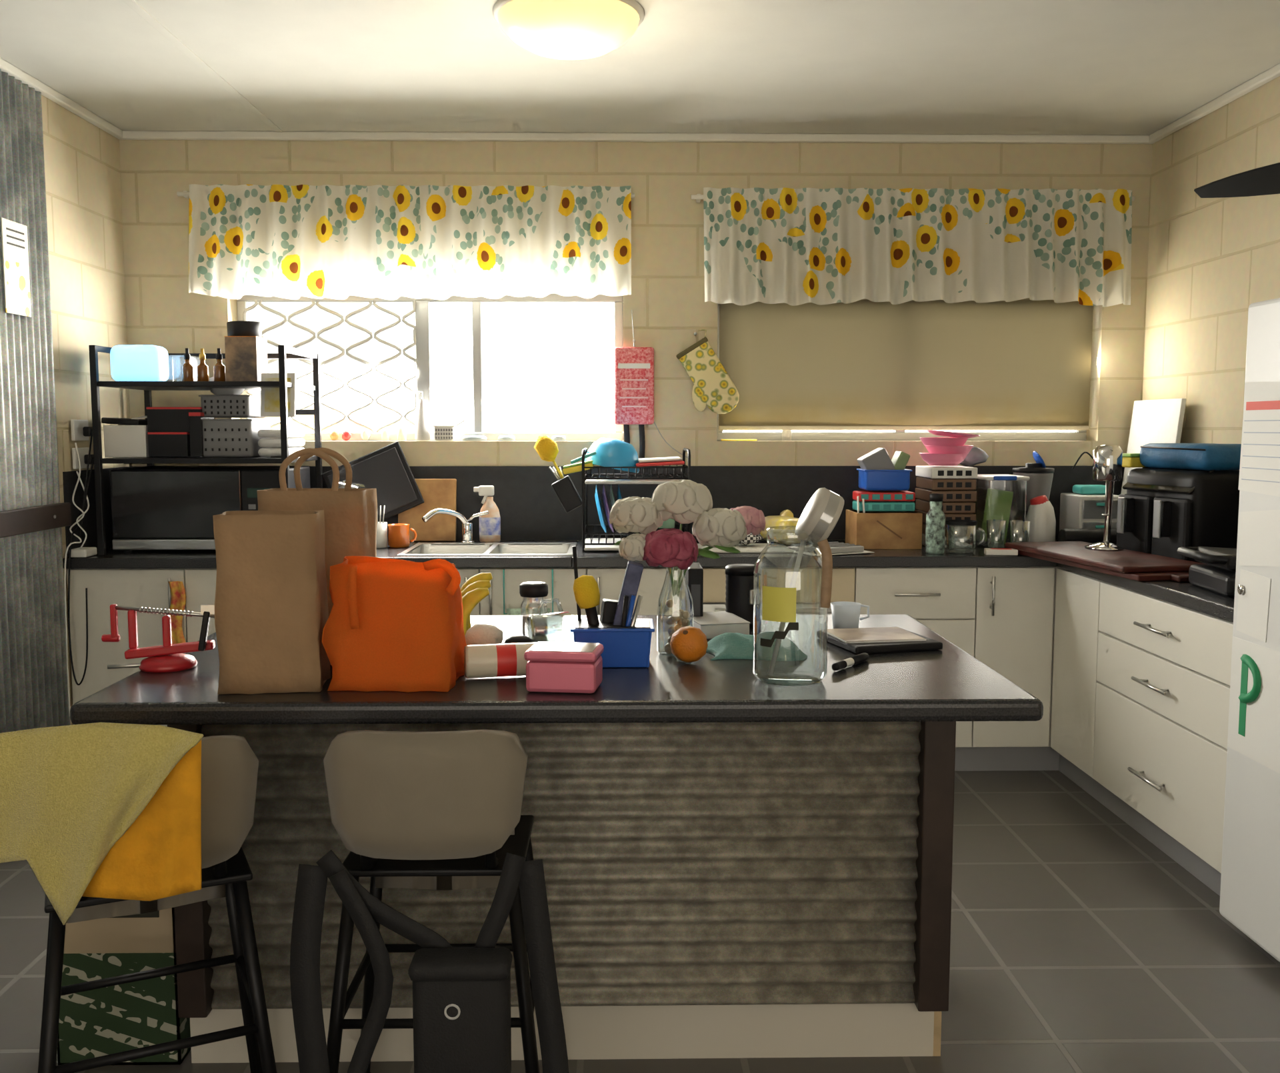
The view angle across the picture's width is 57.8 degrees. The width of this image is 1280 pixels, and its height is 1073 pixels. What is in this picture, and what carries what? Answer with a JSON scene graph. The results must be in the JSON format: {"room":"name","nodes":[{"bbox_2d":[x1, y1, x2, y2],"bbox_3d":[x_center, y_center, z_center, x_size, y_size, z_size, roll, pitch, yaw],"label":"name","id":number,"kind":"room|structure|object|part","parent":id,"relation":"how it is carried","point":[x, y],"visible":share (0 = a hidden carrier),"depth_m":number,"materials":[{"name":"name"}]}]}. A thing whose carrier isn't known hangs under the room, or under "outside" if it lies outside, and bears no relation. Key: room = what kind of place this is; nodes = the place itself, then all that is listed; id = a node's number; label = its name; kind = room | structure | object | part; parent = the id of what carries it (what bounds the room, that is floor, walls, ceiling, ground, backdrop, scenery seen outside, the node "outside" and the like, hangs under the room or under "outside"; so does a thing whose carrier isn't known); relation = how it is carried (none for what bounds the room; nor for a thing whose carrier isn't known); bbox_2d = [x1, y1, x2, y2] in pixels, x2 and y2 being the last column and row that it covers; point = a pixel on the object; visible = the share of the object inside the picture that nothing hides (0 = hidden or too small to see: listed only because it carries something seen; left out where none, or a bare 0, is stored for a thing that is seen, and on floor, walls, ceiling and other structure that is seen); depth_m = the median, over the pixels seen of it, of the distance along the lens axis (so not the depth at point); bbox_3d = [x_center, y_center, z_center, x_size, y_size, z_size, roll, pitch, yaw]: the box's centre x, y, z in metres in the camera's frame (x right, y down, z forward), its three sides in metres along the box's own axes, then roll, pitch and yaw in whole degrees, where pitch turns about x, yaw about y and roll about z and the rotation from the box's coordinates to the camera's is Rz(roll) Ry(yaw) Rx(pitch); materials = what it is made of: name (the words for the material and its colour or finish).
{"room":"kitchen","nodes":[
{"label":"kitchen","id":0,"kind":"room"},
{"bbox_2d":[41,94,131,725],"bbox_3d":[-2.063,-0.045,1.045,0.190,2.400,7.200,0,5,-1],"label":"wall","id":1,"kind":"structure","parent":0,"point":[82,160],"depth_m":4.21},
{"bbox_2d":[0,68,71,733],"bbox_3d":[-1.962,-0.131,2.130,0.045,2.370,3.772,0,5,-1],"label":"cladding","id":2,"kind":"object","parent":1,"relation":"attached to","point":[34,691],"visible":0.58,"depth_m":3.80,"materials":[{"name":"grey metal"}]},
{"bbox_2d":[0,217,31,317],"bbox_3d":[-1.991,-0.856,3.704,0.005,0.293,0.157,0,5,-1],"label":"sign","id":3,"kind":"object","parent":2,"relation":"attached to","point":[14,235],"visible":1,"depth_m":3.70,"materials":[{"name":"white paper"}]},
{"bbox_2d":[64,419,96,716],"bbox_3d":[-1.975,0.102,4.133,0.079,1.032,0.265,-1,5,-9],"label":"power cord","id":4,"kind":"object","parent":1,"relation":"attached to","point":[81,431],"visible":0.98,"depth_m":4.08,"materials":[{"name":"white plastic"}]},
{"bbox_2d":[432,417,469,440],"bbox_3d":[-0.762,-0.436,4.692,0.141,0.097,0.068,0,5,-1],"label":"basket","id":5,"kind":"object","parent":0,"point":[442,433],"depth_m":4.66,"materials":[{"name":"white plastic"}]},
{"bbox_2d":[118,139,1152,540],"bbox_3d":[-0.003,-0.393,4.760,4.440,2.400,0.190,0,5,-1],"label":"wall","id":6,"kind":"structure","parent":0,"point":[667,303],"depth_m":4.59,"materials":[{"name":"beige brick"}]},
{"bbox_2d":[329,429,369,441],"bbox_3d":[-1.181,-0.411,4.719,0.161,0.049,0.064,-1,5,-11],"label":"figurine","id":7,"kind":"object","parent":6,"relation":"attached to","point":[334,435],"visible":0.99,"depth_m":4.71,"materials":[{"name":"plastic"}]},
{"bbox_2d":[382,428,388,440],"bbox_3d":[-1.033,-0.416,4.725,0.025,0.046,0.040,0,5,-1],"label":"jar","id":8,"kind":"object","parent":6,"relation":"attached to","point":[385,431],"depth_m":4.71,"materials":[{"name":"glass"}]},
{"bbox_2d":[397,426,406,440],"bbox_3d":[-0.966,-0.421,4.725,0.035,0.057,0.040,0,5,-1],"label":"jar","id":9,"kind":"object","parent":6,"relation":"attached to","point":[402,435],"depth_m":4.71,"materials":[{"name":"glass"}]},
{"bbox_2d":[176,184,634,299],"bbox_3d":[-0.904,-1.138,4.498,1.770,0.437,0.160,0,5,-1],"label":"curtain valance","id":10,"kind":"object","parent":6,"relation":"attached to","point":[389,243],"visible":1,"depth_m":4.48,"materials":[{"name":"white fabric"}]},
{"bbox_3d":[-0.905,-1.330,4.529,1.770,0.024,0.063,0,5,-1],"label":"rod","id":11,"kind":"part","parent":10,"relation":"part of","materials":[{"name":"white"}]},
{"bbox_2d":[414,392,429,441],"bbox_3d":[-0.879,-0.486,4.686,0.062,0.198,0.061,0,5,-1],"label":"soap dispenser","id":12,"kind":"object","parent":6,"relation":"attached to","point":[422,425],"visible":1,"depth_m":4.67,"materials":[{"name":"grey ceramic"}]},
{"bbox_2d":[236,293,623,441],"bbox_3d":[-0.851,-0.693,4.746,1.564,0.600,0.082,0,5,-1],"label":"window","id":13,"kind":"structure","parent":6,"relation":"in","point":[421,307],"depth_m":4.72,"materials":[{"name":"white metal"}]},
{"bbox_2d":[462,435,565,440],"bbox_3d":[-0.512,-0.401,4.725,0.422,0.022,0.100,0,5,-1],"label":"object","id":14,"kind":"structure","parent":6,"relation":"attached to","point":[471,437],"depth_m":4.70,"materials":[{"name":"white"}]},
{"bbox_2d":[614,310,687,458],"bbox_3d":[0.047,-0.599,4.625,0.301,0.604,0.038,0,5,-1],"label":"apron","id":15,"kind":"object","parent":6,"relation":"attached to","point":[633,367],"visible":0.89,"depth_m":4.61,"materials":[{"name":"pink fabric"}]},
{"bbox_2d":[676,329,739,413],"bbox_3d":[0.270,-0.656,4.621,0.251,0.334,0.047,0,5,-1],"label":"oven mitt","id":16,"kind":"object","parent":6,"relation":"attached to","point":[713,387],"visible":1,"depth_m":4.60,"materials":[{"name":"yellow fabric"}]},
{"bbox_2d":[720,439,756,440],"bbox_3d":[0.400,-0.391,4.702,0.143,0.006,0.030,0,5,-1],"label":"ruler","id":17,"kind":"object","parent":6,"relation":"attached to","point":[721,439],"visible":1,"depth_m":4.69,"materials":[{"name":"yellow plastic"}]},
{"bbox_2d":[782,430,791,440],"bbox_3d":[0.598,-0.415,4.753,0.036,0.041,0.040,0,5,-1],"label":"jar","id":18,"kind":"object","parent":6,"relation":"attached to","point":[786,434],"depth_m":4.74,"materials":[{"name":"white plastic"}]},
{"bbox_2d":[716,305,1086,440],"bbox_3d":[1.079,-0.697,4.793,1.544,0.600,0.055,0,5,-1],"label":"window","id":19,"kind":"structure","parent":6,"relation":"in","point":[897,435],"depth_m":4.79,"materials":[{"name":"white metal"}]},
{"bbox_2d":[716,298,1093,441],"bbox_3d":[1.074,-0.522,4.734,1.536,0.922,0.060,0,5,-1],"label":"roller blind","id":20,"kind":"object","parent":19,"relation":"attached to","point":[1025,364],"visible":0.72,"depth_m":4.70,"materials":[{"name":"fabric"}]},
{"bbox_2d":[691,187,1134,307],"bbox_3d":[1.070,-1.127,4.533,1.740,0.455,0.160,0,5,-1],"label":"curtain valance","id":21,"kind":"object","parent":6,"relation":"attached to","point":[791,247],"visible":1,"depth_m":4.52,"materials":[{"name":"white fabric"}]},
{"bbox_3d":[1.069,-1.328,4.563,1.740,0.024,0.063,0,5,-1],"label":"rod","id":22,"kind":"part","parent":21,"relation":"part of","materials":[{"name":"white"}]},
{"bbox_2d":[0,0,1279,143],"bbox_3d":[0.061,-1.277,0.961,4.460,0.130,7.590,0,5,-1],"label":"ceiling","id":23,"kind":"structure","parent":0,"point":[871,71],"depth_m":3.70,"materials":[{"name":"paint"}]},
{"bbox_2d":[492,0,644,59],"bbox_3d":[-0.198,-1.402,3.230,0.420,0.105,0.420,0,5,-1],"label":"ceiling light","id":24,"kind":"object","parent":23,"relation":"attached to","point":[557,29],"depth_m":3.13,"materials":[{"name":"white glass"}]},
{"bbox_2d":[0,770,1279,1072],"bbox_3d":[0.061,1.197,1.193,4.460,0.100,7.590,0,5,-1],"label":"floor","id":25,"kind":"structure","parent":0,"point":[1078,945],"depth_m":2.73,"materials":[{"name":"tile"}]},
{"bbox_2d":[57,907,191,1065],"bbox_3d":[-1.028,0.786,2.427,0.245,0.487,0.325,0,5,-1],"label":"bag","id":26,"kind":"object","parent":25,"relation":"on","point":[101,1022],"visible":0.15,"depth_m":2.28,"materials":[{"name":"green"}]},
{"bbox_2d":[0,722,276,1072],"bbox_3d":[-0.790,0.660,1.843,0.433,0.848,0.563,-3,6,-26],"label":"stool","id":27,"kind":"object","parent":25,"relation":"on","point":[110,820],"visible":1,"depth_m":1.64,"materials":[{"name":"fabric"}]},
{"bbox_2d":[0,722,203,925],"bbox_3d":[-0.765,0.401,1.609,0.327,0.290,0.038,0,5,-1],"label":"towel","id":28,"kind":"object","parent":27,"relation":"hanging from","point":[76,801],"depth_m":1.60,"materials":[{"name":"yellow fabric"}]},
{"bbox_2d":[290,730,568,1072],"bbox_3d":[-0.328,0.684,1.965,0.431,0.778,0.504,0,5,-1],"label":"stool","id":29,"kind":"object","parent":25,"relation":"on","point":[440,811],"visible":1,"depth_m":1.80,"materials":[{"name":"fabric"}]},
{"bbox_2d":[70,614,1043,1063],"bbox_3d":[-0.141,0.631,2.412,1.620,0.800,0.910,0,5,-1],"label":"kitchen island","id":30,"kind":"object","parent":25,"relation":"on","point":[737,865],"visible":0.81,"depth_m":2.25,"materials":[{"name":"grey"}]},
{"bbox_2d":[101,604,215,672],"bbox_3d":[-0.893,0.188,2.195,0.262,0.121,0.104,0,5,-1],"label":"apple peeler","id":31,"kind":"object","parent":30,"relation":"on","point":[168,657],"visible":0.98,"depth_m":2.19,"materials":[{"name":"red metal"}]},
{"bbox_2d":[212,510,330,694],"bbox_3d":[-0.643,0.110,2.034,0.177,0.305,0.138,-1,5,-7],"label":"paper bag","id":32,"kind":"object","parent":30,"relation":"on","point":[271,613],"visible":0.97,"depth_m":1.98,"materials":[{"name":"brown paper"}]},
{"bbox_2d":[256,447,377,665],"bbox_3d":[-0.629,0.034,2.264,0.213,0.414,0.129,0,5,4],"label":"bag","id":33,"kind":"object","parent":30,"relation":"on","point":[351,515],"visible":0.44,"depth_m":2.21,"materials":[{"name":"brown paper"}]},
{"bbox_2d":[322,556,466,692],"bbox_3d":[-0.429,0.146,2.069,0.240,0.228,0.184,0,5,-1],"label":"tote bag","id":34,"kind":"object","parent":30,"relation":"on","point":[391,625],"visible":0.99,"depth_m":2.00,"materials":[{"name":"orange fabric"}]},
{"bbox_2d":[460,572,492,635],"bbox_3d":[-0.350,0.154,2.419,0.080,0.150,0.094,0,5,-1],"label":"bananas","id":35,"kind":"object","parent":30,"relation":"on","point":[475,589],"visible":0.72,"depth_m":2.39,"materials":[{"name":"yellow food"}]},
{"bbox_2d":[464,624,503,645],"bbox_3d":[-0.314,0.205,2.329,0.080,0.060,0.066,0,5,-1],"label":"net bag","id":36,"kind":"object","parent":30,"relation":"on","point":[479,634],"visible":0.68,"depth_m":2.31,"materials":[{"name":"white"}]},
{"bbox_2d":[464,642,535,678],"bbox_3d":[-0.231,0.225,2.116,0.175,0.061,0.061,-1,5,-13],"label":"package","id":37,"kind":"object","parent":30,"relation":"on","point":[506,659],"visible":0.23,"depth_m":2.09,"materials":[{"name":"beige"}]},
{"bbox_2d":[504,635,533,643],"bbox_3d":[-0.243,0.216,2.324,0.061,0.038,0.049,0,5,-1],"label":"case","id":38,"kind":"object","parent":30,"relation":"on","point":[513,639],"visible":0.43,"depth_m":2.31,"materials":[{"name":"black plastic"}]},
{"bbox_2d":[519,582,547,637],"bbox_3d":[-0.231,0.159,2.532,0.063,0.115,0.062,0,5,-1],"label":"salt grinder","id":39,"kind":"object","parent":30,"relation":"on","point":[527,589],"visible":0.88,"depth_m":2.51,"materials":[{"name":"clear glass"}]},
{"bbox_2d":[524,598,573,642],"bbox_3d":[-0.188,0.178,2.395,0.085,0.102,0.071,-3,6,-26],"label":"glass jar","id":40,"kind":"object","parent":30,"relation":"on","point":[555,619],"visible":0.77,"depth_m":2.41,"materials":[{"name":"clear glass"}]},
{"bbox_2d":[524,642,603,693],"bbox_3d":[-0.131,0.228,2.021,0.125,0.073,0.094,1,5,7],"label":"tin","id":41,"kind":"object","parent":30,"relation":"on","point":[551,667],"visible":1,"depth_m":1.98,"materials":[{"name":"pink metal"}]},
{"bbox_2d":[570,546,654,667],"bbox_3d":[-0.053,0.133,2.238,0.159,0.222,0.122,0,5,-1],"label":"tub","id":42,"kind":"object","parent":30,"relation":"on","point":[626,640],"visible":0.92,"depth_m":2.20,"materials":[{"name":"blue plastic"}]},
{"bbox_2d":[609,480,765,655],"bbox_3d":[0.097,0.062,2.316,0.317,0.348,0.199,0,5,-1],"label":"bottle vase","id":43,"kind":"object","parent":30,"relation":"on","point":[683,501],"visible":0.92,"depth_m":2.29,"materials":[{"name":"clear glass"}]},
{"bbox_2d":[670,626,707,662],"bbox_3d":[0.095,0.208,2.240,0.072,0.072,0.075,0,5,-1],"label":"fruit","id":44,"kind":"object","parent":30,"relation":"on","point":[689,644],"visible":1,"depth_m":2.21,"materials":[{"name":"orange food"}]},
{"bbox_2d":[685,562,703,616],"bbox_3d":[0.123,0.136,2.646,0.034,0.140,0.121,0,5,-1],"label":"case","id":45,"kind":"object","parent":30,"relation":"on","point":[694,575],"visible":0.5,"depth_m":2.59,"materials":[{"name":"black plastic"}]},
{"bbox_2d":[681,611,749,639],"bbox_3d":[0.166,0.196,2.578,0.112,0.032,0.162,-1,5,-13],"label":"paperback","id":46,"kind":"object","parent":30,"relation":"on","point":[713,625],"visible":0.64,"depth_m":2.51,"materials":[{"name":"white paper"}]},
{"bbox_2d":[725,564,761,627],"bbox_3d":[0.236,0.135,2.663,0.085,0.138,0.086,0,5,-1],"label":"milk frother","id":47,"kind":"object","parent":30,"relation":"on","point":[739,577],"visible":0.81,"depth_m":2.63,"materials":[{"name":"black plastic"}]},
{"bbox_2d":[706,632,807,661],"bbox_3d":[0.229,0.212,2.355,0.207,0.046,0.194,0,5,-1],"label":"cloth","id":48,"kind":"object","parent":30,"relation":"on","point":[727,645],"visible":0.77,"depth_m":2.31,"materials":[{"name":"teal fabric"}]},
{"bbox_2d":[752,488,844,686],"bbox_3d":[0.283,0.086,2.078,0.159,0.346,0.135,0,5,-1],"label":"glass bottle","id":49,"kind":"object","parent":30,"relation":"on","point":[822,513],"visible":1,"depth_m":2.03,"materials":[{"name":"clear glass"}]},
{"bbox_2d":[830,601,869,628],"bbox_3d":[0.468,0.180,2.614,0.077,0.058,0.068,4,7,37],"label":"mug","id":50,"kind":"object","parent":30,"relation":"on","point":[845,615],"visible":0.86,"depth_m":2.59,"materials":[{"name":"white ceramic"}]},
{"bbox_2d":[831,652,869,671],"bbox_3d":[0.403,0.239,2.215,0.016,0.016,0.131,4,7,37],"label":"marker pen","id":51,"kind":"object","parent":30,"relation":"on","point":[863,657],"visible":1,"depth_m":2.20,"materials":[{"name":"black plastic"}]},
{"bbox_2d":[816,626,942,654],"bbox_3d":[0.499,0.215,2.440,0.198,0.020,0.200,-1,6,-15],"label":"notebook","id":52,"kind":"object","parent":30,"relation":"on","point":[877,640],"visible":1,"depth_m":2.38,"materials":[{"name":"black plastic"}]},
{"bbox_2d":[62,466,1234,895],"bbox_3d":[0.015,0.349,3.814,4.058,1.100,1.829,0,5,-1],"label":"base cabinet","id":53,"kind":"object","parent":25,"relation":"on","point":[1131,679],"depth_m":4.10,"materials":[{"name":"white wood"}]},
{"bbox_2d":[168,581,185,644],"bbox_3d":[-1.620,0.291,4.057,0.072,0.270,0.017,0,5,-1],"label":"towel","id":54,"kind":"object","parent":53,"relation":"attached to","point":[178,601],"visible":0.66,"depth_m":4.05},
{"bbox_2d":[88,320,322,555],"bbox_3d":[-1.610,-0.375,4.347,0.706,0.840,0.482,0,5,-1],"label":"shelf rack","id":55,"kind":"object","parent":53,"relation":"on","point":[167,435],"visible":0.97,"depth_m":4.22,"materials":[{"name":"black metal"}]},
{"bbox_2d":[110,344,168,381],"bbox_3d":[-1.832,-0.633,4.248,0.182,0.138,0.120,0,5,-1],"label":"diffuser","id":56,"kind":"object","parent":55,"relation":"attached to","point":[137,363],"depth_m":4.19,"materials":[{"name":"blue"}]},
{"bbox_2d":[260,373,295,417],"bbox_3d":[-1.319,-0.516,4.228,0.125,0.159,0.034,0,5,-1],"label":"picture","id":57,"kind":"object","parent":55,"relation":"attached to","point":[270,403],"depth_m":4.22,"materials":[{"name":"white"}]},
{"bbox_2d":[110,466,309,552],"bbox_3d":[-1.601,-0.108,4.368,0.620,0.304,0.388,0,5,-1],"label":"microwave","id":58,"kind":"object","parent":53,"relation":"on","point":[153,507],"visible":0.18,"depth_m":4.17,"materials":[{"name":"black plastic"}]},
{"bbox_2d":[338,480,365,488],"bbox_3d":[-1.143,-0.084,4.342,0.210,0.248,0.244,0,5,-1],"label":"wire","id":59,"kind":"object","parent":53,"relation":"in","point":[359,486],"visible":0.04,"depth_m":4.35,"materials":[{"name":"metal"}]},
{"bbox_2d":[321,441,423,521],"bbox_3d":[-1.057,-0.191,4.589,0.404,0.369,0.072,-1,5,-6],"label":"baking tray","id":60,"kind":"object","parent":53,"relation":"on","point":[387,469],"visible":0.7,"depth_m":4.58,"materials":[{"name":"black metal"}]},
{"bbox_2d":[376,505,387,548],"bbox_3d":[-0.991,-0.038,4.399,0.064,0.159,0.064,0,5,-1],"label":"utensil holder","id":61,"kind":"object","parent":53,"relation":"on","point":[381,539],"visible":0.6,"depth_m":4.38,"materials":[{"name":"white ceramic"}]},
{"bbox_2d":[388,523,416,547],"bbox_3d":[-0.912,-0.003,4.419,0.099,0.086,0.082,4,6,34],"label":"mug","id":62,"kind":"object","parent":53,"relation":"on","point":[398,534],"visible":1,"depth_m":4.39,"materials":[{"name":"orange ceramic"}]},
{"bbox_2d":[398,478,456,541],"bbox_3d":[-0.850,-0.106,4.636,0.230,0.249,0.058,0,5,-1],"label":"chopping board","id":63,"kind":"object","parent":53,"relation":"on","point":[436,493],"visible":0.56,"depth_m":4.63,"materials":[{"name":"brown wood"}]},
{"bbox_2d":[473,486,500,542],"bbox_3d":[-0.607,-0.090,4.607,0.105,0.224,0.050,0,5,-1],"label":"spray bottle","id":64,"kind":"object","parent":53,"relation":"in","point":[490,523],"visible":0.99,"depth_m":4.59,"materials":[{"name":"plastic"}]},
{"bbox_2d":[502,569,553,615],"bbox_3d":[-0.393,0.234,4.090,0.177,0.238,0.024,0,5,-1],"label":"towel rail","id":65,"kind":"object","parent":53,"relation":"attached to","point":[509,611],"visible":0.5,"depth_m":4.08,"materials":[{"name":"teal metal"}]},
{"bbox_2d":[534,435,690,552],"bbox_3d":[-0.105,-0.172,4.402,0.573,0.426,0.372,0,5,-1],"label":"dish rack","id":66,"kind":"object","parent":53,"relation":"on","point":[615,454],"visible":0.76,"depth_m":4.29,"materials":[{"name":"black metal"}]},
{"bbox_2d":[697,543,793,553],"bbox_3d":[0.345,0.044,4.350,0.420,0.006,0.300,0,5,-1],"label":"dish mat","id":67,"kind":"object","parent":53,"relation":"on","point":[752,548],"visible":0.39,"depth_m":4.30,"materials":[{"name":"fabric"}]},
{"bbox_2d":[738,532,763,545],"bbox_3d":[0.403,0.005,4.407,0.128,0.056,0.100,0,5,-1],"label":"tea towel","id":68,"kind":"object","parent":67,"relation":"on","point":[750,539],"visible":0.44,"depth_m":4.36,"materials":[{"name":"fabric"}]},
{"bbox_2d":[760,509,801,545],"bbox_3d":[0.568,-0.037,4.509,0.134,0.123,0.240,-2,6,-21],"label":"bread bag","id":69,"kind":"object","parent":53,"relation":"in","point":[784,525],"visible":0.73,"depth_m":4.43,"materials":[{"name":"yellow plastic"}]},
{"bbox_2d":[790,541,874,555],"bbox_3d":[0.683,0.041,4.235,0.260,0.026,0.220,-2,6,-25],"label":"paper","id":70,"kind":"object","parent":53,"relation":"in","point":[837,548],"visible":0.8,"depth_m":4.17,"materials":[{"name":"white paper"}]},
{"bbox_2d":[845,448,922,549],"bbox_3d":[0.930,-0.150,4.431,0.246,0.376,0.214,0,5,-1],"label":"storage boxes","id":71,"kind":"object","parent":53,"relation":"on","point":[883,516],"visible":1,"depth_m":4.36,"materials":[{"name":"brown wood"}]},
{"bbox_2d":[925,493,945,553],"bbox_3d":[1.068,-0.048,4.193,0.068,0.217,0.067,0,5,-1],"label":"drink bottle","id":72,"kind":"object","parent":53,"relation":"in","point":[935,518],"visible":1,"depth_m":4.17,"materials":[{"name":"green plastic"}]},
{"bbox_2d":[914,430,979,547],"bbox_3d":[1.185,-0.188,4.462,0.226,0.443,0.242,0,5,-1],"label":"stack","id":73,"kind":"object","parent":53,"relation":"on","point":[956,483],"visible":0.84,"depth_m":4.36,"materials":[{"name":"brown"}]},
{"bbox_2d":[959,446,988,466],"bbox_3d":[1.317,-0.320,4.622,0.140,0.084,0.071,0,5,-1],"label":"lump","id":74,"kind":"object","parent":73,"relation":"on","point":[976,456],"visible":0.65,"depth_m":4.59,"materials":[{"name":"grey"}]},
{"bbox_2d":[945,520,985,553],"bbox_3d":[1.174,0.001,4.214,0.131,0.116,0.114,4,7,36],"label":"measuring jug","id":75,"kind":"object","parent":53,"relation":"in","point":[974,523],"visible":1,"depth_m":4.21,"materials":[{"name":"clear glass"}]},
{"bbox_2d":[971,474,1029,547],"bbox_3d":[1.375,-0.101,4.460,0.165,0.273,0.241,0,5,-1],"label":"container","id":76,"kind":"object","parent":53,"relation":"on","point":[998,503],"visible":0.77,"depth_m":4.46,"materials":[{"name":"plastic"}]},
{"bbox_2d":[984,548,1017,555],"bbox_3d":[1.293,0.054,4.156,0.110,0.021,0.050,1,5,9],"label":"carton","id":77,"kind":"object","parent":53,"relation":"on","point":[987,551],"visible":1,"depth_m":4.13,"materials":[{"name":"white cardboard"}]},
{"bbox_2d":[986,519,1030,548],"bbox_3d":[1.366,-0.005,4.308,0.157,0.110,0.072,2,6,19],"label":"glass tumblers","id":78,"kind":"object","parent":53,"relation":"in","point":[987,522],"visible":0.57,"depth_m":4.30,"materials":[{"name":"clear glass"}]},
{"bbox_2d":[1011,451,1054,542],"bbox_3d":[1.540,-0.154,4.553,0.156,0.362,0.156,0,5,-1],"label":"blender","id":79,"kind":"object","parent":53,"relation":"on","point":[1039,483],"visible":0.51,"depth_m":4.49,"materials":[{"name":"black plastic"}]},
{"bbox_2d":[1024,495,1055,541],"bbox_3d":[1.530,-0.060,4.431,0.110,0.197,0.110,0,5,-1],"label":"bottle","id":80,"kind":"object","parent":53,"relation":"in","point":[1041,513],"visible":0.77,"depth_m":4.39,"materials":[{"name":"white plastic"}]},
{"bbox_2d":[1058,528,1116,544],"bbox_3d":[1.725,0.006,4.400,0.260,0.072,0.071,0,5,-5],"label":"vacuum flask lying on its side","id":81,"kind":"object","parent":53,"relation":"in","point":[1088,535],"visible":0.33,"depth_m":4.37,"materials":[{"name":"black plastic"}]},
{"bbox_3d":[1.786,-0.090,4.593,0.170,0.226,0.221,0,5,-1],"label":"plastic drawer unit","id":82,"kind":"part","parent":53,"relation":"part of","materials":[{"name":"white plastic"}]},
{"bbox_2d":[1005,541,1206,582],"bbox_3d":[1.551,0.076,3.828,0.320,0.038,0.850,-1,5,-9],"label":"boards","id":83,"kind":"object","parent":53,"relation":"on","point":[1137,566],"visible":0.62,"depth_m":3.68,"materials":[{"name":"brown wood"}]},
{"bbox_2d":[1072,444,1124,550],"bbox_3d":[1.586,-0.137,3.985,0.145,0.356,0.180,0,5,-1],"label":"stand","id":84,"kind":"object","parent":83,"relation":"on","point":[1107,459],"visible":1,"depth_m":3.94,"materials":[{"name":"silver metal"}]},
{"bbox_2d":[1120,398,1186,493],"bbox_3d":[1.963,-0.247,4.476,0.076,0.558,0.400,0,5,-1],"label":"picture","id":85,"kind":"object","parent":53,"relation":"on","point":[1161,421],"visible":0.49,"depth_m":4.45},
{"bbox_2d":[1116,443,1241,563],"bbox_3d":[1.845,-0.119,3.973,0.333,0.398,0.390,-1,6,-15],"label":"air fryer","id":86,"kind":"object","parent":53,"relation":"on","point":[1183,495],"visible":0.87,"depth_m":3.83,"materials":[{"name":"black plastic"}]},
{"bbox_2d":[1176,546,1236,597],"bbox_3d":[1.684,0.096,3.215,0.302,0.113,0.280,0,5,5],"label":"press","id":87,"kind":"object","parent":53,"relation":"on","point":[1218,576],"visible":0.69,"depth_m":3.19,"materials":[{"name":"black plastic"}]},
{"bbox_2d":[1219,298,1279,962],"bbox_3d":[1.750,0.244,2.519,0.614,1.550,0.670,0,5,-1],"label":"fridge","id":88,"kind":"object","parent":25,"relation":"on","point":[1250,891],"visible":1,"depth_m":2.72,"materials":[{"name":"white metal"}]},
{"bbox_2d":[1142,76,1279,470],"bbox_3d":[2.186,-0.051,1.118,0.190,2.400,7.200,0,5,-1],"label":"wall","id":89,"kind":"structure","parent":0,"point":[1209,259],"depth_m":4.15,"materials":[{"name":"beige brick"}]},
{"bbox_2d":[1194,162,1279,197],"bbox_3d":[2.085,-1.161,2.808,0.963,0.506,1.085,0,5,-1],"label":"ceiling fan","id":90,"kind":"object","parent":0,"point":[1263,181],"depth_m":3.22,"materials":[{"name":"black"}]},
{"label":"outside","id":91,"kind":"structure","parent":0,"visible":0},
{"bbox_2d":[248,302,1075,432],"bbox_3d":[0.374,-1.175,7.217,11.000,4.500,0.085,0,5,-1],"label":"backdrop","id":92,"kind":"structure","parent":91,"point":[548,367],"depth_m":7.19,"materials":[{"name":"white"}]}
]}

